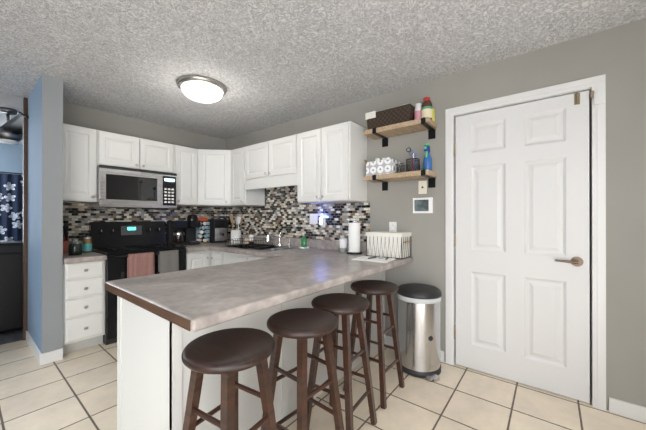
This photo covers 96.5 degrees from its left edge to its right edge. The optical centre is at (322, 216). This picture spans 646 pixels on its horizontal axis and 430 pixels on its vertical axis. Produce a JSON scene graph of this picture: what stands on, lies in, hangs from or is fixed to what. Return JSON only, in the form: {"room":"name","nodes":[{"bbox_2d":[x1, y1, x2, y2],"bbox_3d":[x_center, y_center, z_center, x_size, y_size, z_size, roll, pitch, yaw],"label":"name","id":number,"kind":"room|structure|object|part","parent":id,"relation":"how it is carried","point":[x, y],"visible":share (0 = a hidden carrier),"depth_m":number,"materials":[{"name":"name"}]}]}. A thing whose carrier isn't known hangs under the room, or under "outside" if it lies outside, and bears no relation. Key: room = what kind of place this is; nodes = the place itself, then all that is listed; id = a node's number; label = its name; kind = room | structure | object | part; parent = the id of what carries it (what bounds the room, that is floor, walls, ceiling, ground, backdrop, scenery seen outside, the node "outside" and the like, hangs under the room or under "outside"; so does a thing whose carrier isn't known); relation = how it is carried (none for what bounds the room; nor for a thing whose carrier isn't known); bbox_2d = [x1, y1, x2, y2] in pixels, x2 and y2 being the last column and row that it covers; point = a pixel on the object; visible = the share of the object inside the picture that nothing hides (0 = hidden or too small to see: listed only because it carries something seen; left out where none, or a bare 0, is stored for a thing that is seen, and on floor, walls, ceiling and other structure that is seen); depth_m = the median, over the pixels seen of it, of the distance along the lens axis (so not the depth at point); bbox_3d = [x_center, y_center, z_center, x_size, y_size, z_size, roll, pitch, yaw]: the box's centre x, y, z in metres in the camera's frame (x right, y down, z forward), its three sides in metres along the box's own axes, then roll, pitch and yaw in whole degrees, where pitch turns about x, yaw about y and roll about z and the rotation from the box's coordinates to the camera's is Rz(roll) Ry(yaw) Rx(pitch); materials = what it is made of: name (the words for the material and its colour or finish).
{"room":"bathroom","nodes":[
{"label":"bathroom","id":0,"kind":"room"},
{"bbox_2d":[0,329,22,344],"bbox_3d":[-4.363,1.251,3.082,2.450,0.058,5.950,0,0,38],"label":"floor","id":1,"kind":"structure","parent":0,"point":[10,336],"depth_m":2.94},
{"bbox_2d":[0,241,22,332],"bbox_3d":[-3.870,0.730,2.948,0.990,0.920,1.950,0,0,38],"label":"cabinet","id":2,"kind":"object","parent":1,"relation":"on","point":[11,285],"visible":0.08,"depth_m":2.98,"materials":[{"name":"black wood"}]},
{"bbox_2d":[0,143,22,174],"bbox_3d":[-5.266,0.021,3.797,0.150,2.400,5.950,0,0,38],"label":"wall","id":3,"kind":"structure","parent":0,"point":[11,157],"depth_m":4.37,"materials":[{"name":"blue paint"}]},
{"bbox_2d":[27,75,41,352],"bbox_3d":[-2.599,0.020,2.684,0.815,2.400,0.130,0,0,38],"label":"wall column","id":4,"kind":"structure","parent":0,"point":[34,300],"depth_m":2.58,"materials":[{"name":"blue paint"}]},
{"bbox_2d":[23,97,27,339],"bbox_3d":[-2.970,0.020,2.876,0.065,2.400,0.027,0,0,38],"label":"trim","id":5,"kind":"structure","parent":4,"relation":"attached to","point":[25,187],"depth_m":2.85,"materials":[{"name":"brown wood"}]},
{"bbox_2d":[26,331,43,365],"bbox_3d":[-2.626,1.175,2.612,0.799,0.090,0.013,0,0,38],"label":"baseboard","id":6,"kind":"structure","parent":4,"relation":"attached to","point":[38,355],"depth_m":2.52,"materials":[{"name":"white wood"}]},
{"bbox_2d":[42,74,62,353],"bbox_3d":[-2.279,0.019,2.430,0.001,2.400,0.130,0,0,38],"label":"wall","id":7,"kind":"structure","parent":0,"point":[52,213],"depth_m":2.43,"materials":[{"name":"paint"}]},
{"bbox_2d":[63,101,225,206],"bbox_3d":[-2.186,0.021,3.702,0.200,2.400,1.980,0,0,38],"label":"wall","id":8,"kind":"structure","parent":0,"point":[84,116],"depth_m":3.45,"materials":[{"name":"beige paint"}]},
{"bbox_2d":[63,123,96,202],"bbox_3d":[-2.484,-0.515,2.877,0.352,0.730,0.303,0,0,38],"label":"upper cabinet","id":9,"kind":"object","parent":8,"relation":"attached to","point":[79,164],"visible":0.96,"depth_m":2.80,"materials":[{"name":"white wood"}]},
{"bbox_2d":[97,130,173,172],"bbox_3d":[-2.154,-0.700,3.296,0.352,0.359,0.756,0,0,38],"label":"upper cabinet","id":10,"kind":"object","parent":8,"relation":"attached to","point":[118,150],"visible":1,"depth_m":3.16,"materials":[{"name":"white wood"}]},
{"bbox_2d":[89,165,176,208],"bbox_3d":[-2.133,-0.309,3.278,0.387,0.419,0.754,0,0,38],"label":"over-the-range microwave","id":11,"kind":"object","parent":10,"relation":"attached to","point":[120,187],"visible":0.98,"depth_m":3.11,"materials":[{"name":"silver metal"}]},
{"bbox_2d":[63,202,222,241],"bbox_3d":[-2.109,0.056,3.630,0.006,0.406,1.950,0,0,38],"label":"backsplash","id":12,"kind":"structure","parent":8,"relation":"attached to","point":[77,217],"depth_m":3.32,"materials":[{"name":"tile"}]},
{"bbox_2d":[174,145,196,205],"bbox_3d":[-1.825,-0.514,3.711,0.352,0.730,0.298,0,0,38],"label":"upper cabinet","id":13,"kind":"object","parent":8,"relation":"attached to","point":[185,164],"visible":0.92,"depth_m":3.62,"materials":[{"name":"white wood"}]},
{"bbox_2d":[194,149,241,206],"bbox_3d":[-1.443,-0.513,3.989,0.608,0.730,0.606,0,0,38],"label":"upper cabinet","id":14,"kind":"object","parent":8,"relation":"attached to","point":[213,178],"visible":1,"depth_m":3.76,"materials":[{"name":"white wood"}]},
{"bbox_2d":[0,340,645,429],"bbox_3d":[-0.735,1.246,0.214,6.800,0.060,5.950,0,0,38],"label":"floor","id":15,"kind":"structure","parent":0,"point":[75,390],"depth_m":1.90,"materials":[{"name":"beige tile"}]},
{"bbox_2d":[63,260,104,353],"bbox_3d":[-2.376,0.814,2.790,0.627,0.812,0.303,0,0,38],"label":"base cabinet","id":16,"kind":"object","parent":15,"relation":"on","point":[83,305],"visible":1,"depth_m":2.61,"materials":[{"name":"white wood"}]},
{"bbox_2d":[63,241,106,263],"bbox_3d":[-2.369,0.334,2.785,0.646,0.145,0.303,0,0,38],"label":"countertop","id":17,"kind":"structure","parent":16,"relation":"on","point":[85,257],"depth_m":2.61,"materials":[{"name":"laminate"}]},
{"bbox_2d":[63,223,69,253],"bbox_3d":[-2.573,0.208,2.838,0.164,0.302,0.105,0,0,38],"label":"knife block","id":18,"kind":"object","parent":17,"relation":"on","point":[66,241],"visible":0.46,"depth_m":2.83,"materials":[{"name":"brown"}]},
{"bbox_2d":[68,237,85,255],"bbox_3d":[-2.330,0.283,2.713,0.099,0.152,0.099,0,0,32],"label":"jar","id":19,"kind":"object","parent":17,"relation":"on","point":[76,247],"depth_m":2.69,"materials":[{"name":"clear glass"}]},
{"bbox_2d":[86,237,91,252],"bbox_3d":[-2.365,0.280,2.894,0.077,0.158,0.077,0,0,32],"label":"jar","id":20,"kind":"object","parent":17,"relation":"on","point":[88,239],"depth_m":2.88,"materials":[{"name":"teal glass"}]},
{"bbox_2d":[89,221,186,344],"bbox_3d":[-2.022,0.638,3.189,0.670,1.165,0.756,0,0,38],"label":"range","id":21,"kind":"object","parent":15,"relation":"on","point":[116,243],"visible":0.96,"depth_m":3.12,"materials":[{"name":"black metal"}]},
{"bbox_2d":[127,252,154,277],"bbox_3d":[-1.828,0.575,2.902,0.060,0.420,0.231,0,0,38],"label":"towel","id":22,"kind":"object","parent":21,"relation":"hanging from","point":[140,264],"visible":0.62,"depth_m":2.88,"materials":[{"name":"pink fabric"}]},
{"bbox_2d":[158,250,178,273],"bbox_3d":[-1.662,0.555,3.112,0.060,0.380,0.196,0,0,38],"label":"towel","id":23,"kind":"object","parent":21,"relation":"hanging from","point":[168,261],"visible":0.71,"depth_m":3.09,"materials":[{"name":"grey fabric"}]},
{"bbox_2d":[117,296,268,429],"bbox_3d":[-0.733,0.812,1.604,0.661,0.812,0.519,0,0,38],"label":"base cabinet","id":24,"kind":"object","parent":15,"relation":"on","point":[153,374],"depth_m":1.37,"materials":[{"name":"white wood"}]},
{"bbox_2d":[186,250,208,269],"bbox_3d":[-1.717,0.815,3.623,0.627,0.812,0.298,0,0,38],"label":"base cabinet","id":25,"kind":"object","parent":15,"relation":"on","point":[197,259],"visible":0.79,"depth_m":3.44,"materials":[{"name":"white wood"}]},
{"bbox_2d":[166,237,206,251],"bbox_3d":[-1.719,0.335,3.597,0.658,0.145,0.251,0,0,38],"label":"countertop","id":26,"kind":"structure","parent":25,"relation":"on","point":[198,247],"depth_m":3.45,"materials":[{"name":"laminate"}]},
{"bbox_2d":[167,221,187,244],"bbox_3d":[-1.850,0.205,3.679,0.265,0.310,0.170,0,0,38],"label":"coffee maker","id":27,"kind":"object","parent":26,"relation":"on","point":[175,234],"visible":0.98,"depth_m":3.62,"materials":[{"name":"black plastic"}]},
{"bbox_2d":[209,250,211,265],"bbox_3d":[-1.454,0.816,3.994,0.580,0.812,0.608,0,0,38],"label":"base cabinet","id":28,"kind":"object","parent":15,"relation":"on","point":[210,256],"depth_m":3.59,"materials":[{"name":"white wood"}]},
{"bbox_2d":[181,328,276,429],"bbox_3d":[-0.350,0.846,1.089,0.334,0.739,0.334,0,0,29],"label":"stool","id":29,"kind":"object","parent":15,"relation":"on","point":[228,354],"visible":1,"depth_m":1.05,"materials":[{"name":"brown wood"}]},
{"bbox_2d":[211,244,298,265],"bbox_3d":[-0.665,0.788,3.358,1.405,0.864,0.627,0,0,38],"label":"base cabinet","id":30,"kind":"object","parent":15,"relation":"on","point":[219,258],"visible":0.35,"depth_m":3.37,"materials":[{"name":"white wood"}]},
{"bbox_2d":[225,244,298,251],"bbox_3d":[-0.702,0.445,3.401,0.816,0.178,0.496,0,0,38],"label":"sink","id":31,"kind":"object","parent":30,"relation":"in","point":[267,248],"depth_m":3.41,"materials":[{"name":"silver metal"}]},
{"bbox_2d":[269,291,320,422],"bbox_3d":[-0.466,0.812,1.941,0.661,0.812,0.564,0,0,38],"label":"base cabinet","id":32,"kind":"object","parent":15,"relation":"on","point":[285,397],"depth_m":1.75,"materials":[{"name":"grey wood"}]},
{"bbox_2d":[261,308,343,429],"bbox_3d":[-0.097,0.847,1.361,0.336,0.739,0.337,0,0,38],"label":"stool","id":33,"kind":"object","parent":15,"relation":"on","point":[301,325],"visible":1,"depth_m":1.33,"materials":[{"name":"brown wood"}]},
{"bbox_2d":[321,281,352,392],"bbox_3d":[-0.196,0.813,2.283,0.661,0.812,0.532,0,0,38],"label":"base cabinet","id":34,"kind":"object","parent":15,"relation":"on","point":[344,288],"depth_m":2.16,"materials":[{"name":"grey wood"}]},
{"bbox_2d":[105,252,378,331],"bbox_3d":[-0.408,0.381,1.842,0.983,0.047,1.380,0,0,38],"label":"countertop","id":35,"kind":"structure","parent":34,"relation":"on","point":[196,299],"depth_m":1.50,"materials":[{"name":"laminate"}]},
{"bbox_2d":[307,293,376,429],"bbox_3d":[0.100,0.847,1.658,0.342,0.739,0.342,0,0,38],"label":"stool","id":36,"kind":"object","parent":15,"relation":"on","point":[345,306],"visible":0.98,"depth_m":1.61,"materials":[{"name":"brown wood"}]},
{"bbox_2d":[353,271,384,367],"bbox_3d":[0.163,0.814,2.720,0.641,0.812,0.600,0,0,38],"label":"base cabinet","id":37,"kind":"object","parent":15,"relation":"on","point":[381,275],"depth_m":2.58,"materials":[{"name":"grey wood"}]},
{"bbox_2d":[207,232,412,271],"bbox_3d":[-0.544,0.297,3.246,2.938,0.223,0.655,0,0,38],"label":"countertop","id":38,"kind":"structure","parent":37,"relation":"on","point":[330,250],"depth_m":3.17,"materials":[{"name":"laminate"}]},
{"bbox_2d":[183,214,199,244],"bbox_3d":[-1.748,0.163,3.808,0.265,0.395,0.132,0,0,38],"label":"coffee maker","id":39,"kind":"object","parent":38,"relation":"on","point":[190,230],"visible":0.88,"depth_m":3.75,"materials":[{"name":"black plastic"}]},
{"bbox_2d":[196,218,209,243],"bbox_3d":[-1.631,0.186,3.920,0.176,0.350,0.176,0,0,38],"label":"carousel","id":40,"kind":"object","parent":38,"relation":"on","point":[203,236],"visible":0.88,"depth_m":3.87,"materials":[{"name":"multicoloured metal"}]},
{"bbox_2d":[205,219,226,242],"bbox_3d":[-1.499,0.196,4.067,0.315,0.330,0.205,0,0,38],"label":"air fryer","id":41,"kind":"object","parent":38,"relation":"on","point":[218,231],"visible":0.83,"depth_m":3.98,"materials":[{"name":"black plastic"}]},
{"bbox_2d":[229,215,242,242],"bbox_3d":[-1.199,0.169,3.985,0.156,0.385,0.160,0,0,38],"label":"utensil crock","id":42,"kind":"object","parent":38,"relation":"on","point":[236,234],"visible":0.96,"depth_m":3.94,"materials":[{"name":"white ceramic"}]},
{"bbox_2d":[244,228,253,243],"bbox_3d":[-0.988,0.254,3.853,0.084,0.213,0.156,0,0,38],"label":"soap bottle","id":43,"kind":"object","parent":38,"relation":"on","point":[251,233],"visible":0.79,"depth_m":3.86,"materials":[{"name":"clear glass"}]},
{"bbox_2d":[265,232,308,248],"bbox_3d":[-0.415,0.271,3.346,0.571,0.175,0.244,0,0,38],"label":"faucet","id":44,"kind":"object","parent":38,"relation":"on","point":[303,243],"depth_m":3.46,"materials":[{"name":"silver metal"}]},
{"bbox_2d":[339,238,346,252],"bbox_3d":[0.205,0.288,2.921,0.082,0.142,0.082,0,0,38],"label":"tumbler","id":45,"kind":"object","parent":38,"relation":"on","point":[343,244],"visible":1,"depth_m":2.89,"materials":[{"name":"white plastic"}]},
{"bbox_2d":[347,219,361,254],"bbox_3d":[0.305,0.191,2.797,0.150,0.335,0.150,0,0,38],"label":"paper towel","id":46,"kind":"object","parent":38,"relation":"on","point":[354,238],"visible":1,"depth_m":2.75,"materials":[{"name":"white paper"}]},
{"bbox_2d":[352,256,395,262],"bbox_3d":[0.425,0.347,2.409,0.300,0.022,0.220,0,0,31],"label":"notepad","id":47,"kind":"object","parent":38,"relation":"on","point":[375,259],"visible":1,"depth_m":2.36,"materials":[{"name":"white paper"}]},
{"bbox_2d":[366,231,411,258],"bbox_3d":[0.596,0.249,2.610,0.358,0.218,0.215,0,0,38],"label":"wire basket","id":48,"kind":"object","parent":38,"relation":"on","point":[387,244],"visible":1,"depth_m":2.52,"materials":[{"name":"white metal"}]},
{"bbox_2d":[343,280,404,408],"bbox_3d":[0.362,0.848,2.037,0.334,0.739,0.334,0,0,38],"label":"stool","id":49,"kind":"object","parent":15,"relation":"on","point":[371,288],"visible":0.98,"depth_m":2.00,"materials":[{"name":"brown wood"}]},
{"bbox_2d":[397,283,441,381],"bbox_3d":[0.783,0.886,2.329,0.365,0.662,0.346,0,0,38],"label":"trash can","id":50,"kind":"object","parent":15,"relation":"on","point":[419,324],"visible":0.94,"depth_m":2.19,"materials":[{"name":"silver metal"}]},
{"bbox_2d":[0,0,645,139],"bbox_3d":[-1.696,-1.213,0.978,9.250,0.060,5.950,0,0,38],"label":"ceiling","id":51,"kind":"structure","parent":0,"point":[268,63],"depth_m":2.00,"materials":[{"name":"white paint"}]},
{"bbox_2d":[0,107,28,143],"bbox_3d":[-3.396,-0.997,3.074,1.122,0.376,1.227,0,0,38],"label":"ceiling fan","id":52,"kind":"object","parent":51,"relation":"hanging from","point":[11,131],"visible":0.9,"depth_m":3.10,"materials":[{"name":"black metal"}]},
{"bbox_2d":[177,75,226,102],"bbox_3d":[-1.089,-1.109,2.608,0.420,0.142,0.420,0,0,38],"label":"ceiling lamp","id":53,"kind":"object","parent":51,"relation":"attached to","point":[201,89],"visible":0.98,"depth_m":2.49,"materials":[{"name":"white glass"}]},
{"bbox_2d":[226,18,645,409],"bbox_3d":[1.063,0.019,2.491,6.800,2.400,0.150,0,0,38],"label":"wall","id":54,"kind":"structure","parent":0,"point":[616,56],"depth_m":1.94,"materials":[{"name":"beige paint"}]},
{"bbox_2d":[231,147,264,205],"bbox_3d":[-1.006,-0.513,3.805,0.303,0.730,0.352,0,0,38],"label":"upper cabinet","id":55,"kind":"object","parent":54,"relation":"attached to","point":[241,195],"visible":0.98,"depth_m":3.69,"materials":[{"name":"white wood"}]},
{"bbox_2d":[245,134,296,189],"bbox_3d":[-0.536,-0.607,3.434,0.892,0.544,0.352,0,0,38],"label":"upper cabinet","id":56,"kind":"object","parent":54,"relation":"attached to","point":[271,164],"visible":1,"depth_m":3.28,"materials":[{"name":"white wood"}]},
{"bbox_2d":[223,185,369,241],"bbox_3d":[-0.515,-0.080,3.637,2.498,0.678,0.006,0,0,38],"label":"backsplash","id":57,"kind":"structure","parent":54,"relation":"attached to","point":[284,212],"depth_m":3.50,"materials":[{"name":"tile"}]},
{"bbox_2d":[310,214,317,223],"bbox_3d":[-0.111,0.025,3.303,0.116,0.116,0.014,0,0,38],"label":"switch plate","id":58,"kind":"object","parent":57,"relation":"attached to","point":[313,218],"depth_m":3.30,"materials":[{"name":"white plastic"}]},
{"bbox_2d":[317,215,324,226],"bbox_3d":[-0.012,0.051,3.211,0.072,0.116,0.037,0,0,38],"label":"switch plate","id":59,"kind":"object","parent":57,"relation":"attached to","point":[322,218],"depth_m":3.20,"materials":[{"name":"white plastic"}]},
{"bbox_2d":[297,121,366,203],"bbox_3d":[0.073,-0.515,2.953,0.658,0.730,0.352,0,0,38],"label":"upper cabinet","id":60,"kind":"object","parent":54,"relation":"attached to","point":[331,165],"visible":1,"depth_m":2.79,"materials":[{"name":"white wood"}]},
{"bbox_2d":[389,222,396,231],"bbox_3d":[0.648,0.106,2.700,0.072,0.115,0.033,0,0,38],"label":"electrical outlet plate","id":61,"kind":"object","parent":54,"relation":"attached to","point":[392,225],"depth_m":2.70,"materials":[{"name":"white plastic"}]},
{"bbox_2d":[364,170,436,190],"bbox_3d":[0.672,-0.314,2.562,0.590,0.126,0.220,0,0,38],"label":"shelf","id":62,"kind":"object","parent":54,"relation":"attached to","point":[384,179],"visible":0.98,"depth_m":2.49,"materials":[{"name":"brown wood"}]},
{"bbox_2d":[364,157,400,175],"bbox_3d":[0.540,-0.463,2.663,0.303,0.172,0.170,0,0,38],"label":"toilet paper rolls","id":63,"kind":"object","parent":62,"relation":"on","point":[377,166],"visible":0.94,"depth_m":2.58,"materials":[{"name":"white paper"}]},
{"bbox_2d":[396,148,419,172],"bbox_3d":[0.749,-0.489,2.518,0.190,0.225,0.114,0,0,38],"label":"pencil cup","id":64,"kind":"object","parent":62,"relation":"on","point":[412,161],"visible":0.65,"depth_m":2.49,"materials":[{"name":"black metal"}]},
{"bbox_2d":[422,143,431,170],"bbox_3d":[0.870,-0.497,2.439,0.096,0.240,0.117,0,0,38],"label":"spray bottle","id":65,"kind":"object","parent":62,"relation":"on","point":[427,162],"visible":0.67,"depth_m":2.41,"materials":[{"name":"blue plastic"}]},
{"bbox_2d":[364,117,436,146],"bbox_3d":[0.672,-0.734,2.562,0.590,0.126,0.220,0,0,38],"label":"shelf","id":66,"kind":"object","parent":54,"relation":"attached to","point":[412,126],"visible":1,"depth_m":2.50,"materials":[{"name":"brown wood"}]},
{"bbox_2d":[365,103,414,129],"bbox_3d":[0.616,-0.876,2.607,0.424,0.160,0.193,0,0,38],"label":"wicker basket","id":67,"kind":"object","parent":66,"relation":"on","point":[393,115],"visible":0.75,"depth_m":2.52,"materials":[{"name":"brown wicker"}]},
{"bbox_2d":[385,336,443,361],"bbox_3d":[0.807,1.177,2.588,0.536,0.085,0.013,0,0,38],"label":"baseboard","id":68,"kind":"structure","parent":54,"relation":"attached to","point":[388,340],"depth_m":2.72,"materials":[{"name":"white wood"}]},
{"bbox_2d":[418,180,426,193],"bbox_3d":[0.875,-0.259,2.536,0.072,0.115,0.008,0,0,38],"label":"electrical outlet plate","id":69,"kind":"object","parent":54,"relation":"attached to","point":[422,187],"depth_m":2.54,"materials":[{"name":"white plastic"}]},
{"bbox_2d":[413,197,432,212],"bbox_3d":[0.874,-0.099,2.529,0.170,0.136,0.021,0,0,38],"label":"panel","id":70,"kind":"object","parent":54,"relation":"attached to","point":[422,205],"visible":1,"depth_m":2.52,"materials":[{"name":"white plastic"}]},
{"bbox_2d":[454,90,593,403],"bbox_3d":[1.407,0.195,2.115,0.852,2.035,0.092,0,0,38],"label":"door","id":71,"kind":"structure","parent":54,"relation":"in","point":[522,254],"depth_m":2.09,"materials":[{"name":"white wood"}]},
{"bbox_3d":[1.408,0.093,2.116,0.852,1.820,0.026,0,0,38],"label":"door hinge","id":72,"kind":"part","parent":71,"relation":"part of","materials":[{"name":"white wood"}]},
{"bbox_2d":[445,74,605,410],"bbox_3d":[1.429,0.161,2.147,0.961,2.115,0.136,0,0,38],"label":"door frame","id":73,"kind":"structure","parent":54,"relation":"attached to","point":[596,85],"depth_m":1.86,"materials":[{"name":"white wood"}]},
{"bbox_2d":[609,397,645,421],"bbox_3d":[2.736,1.175,1.063,2.405,0.085,0.013,0,0,38],"label":"baseboard","id":74,"kind":"structure","parent":54,"relation":"attached to","point":[628,409],"depth_m":1.75,"materials":[{"name":"white wood"}]},
{"bbox_2d":[589,94,589,225],"bbox_3d":[1.484,0.165,2.216,0.949,2.108,0.040,0,0,38],"label":"backing","id":75,"kind":"object","parent":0,"point":[589,159],"depth_m":1.94,"materials":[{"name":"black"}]},
{"bbox_3d":[-5.134,-0.083,3.856,0.060,1.110,1.045,0,0,38],"label":"living room window","id":76,"kind":"structure","parent":0,"visible":0},
{"bbox_2d":[0,172,22,241],"bbox_3d":[-4.842,0.225,4.067,0.055,1.774,2.100,0,0,38],"label":"curtain","id":77,"kind":"object","parent":76,"relation":"hanging from","point":[11,206],"visible":0.15,"depth_m":4.32,"materials":[{"name":"blue fabric"}]}
]}

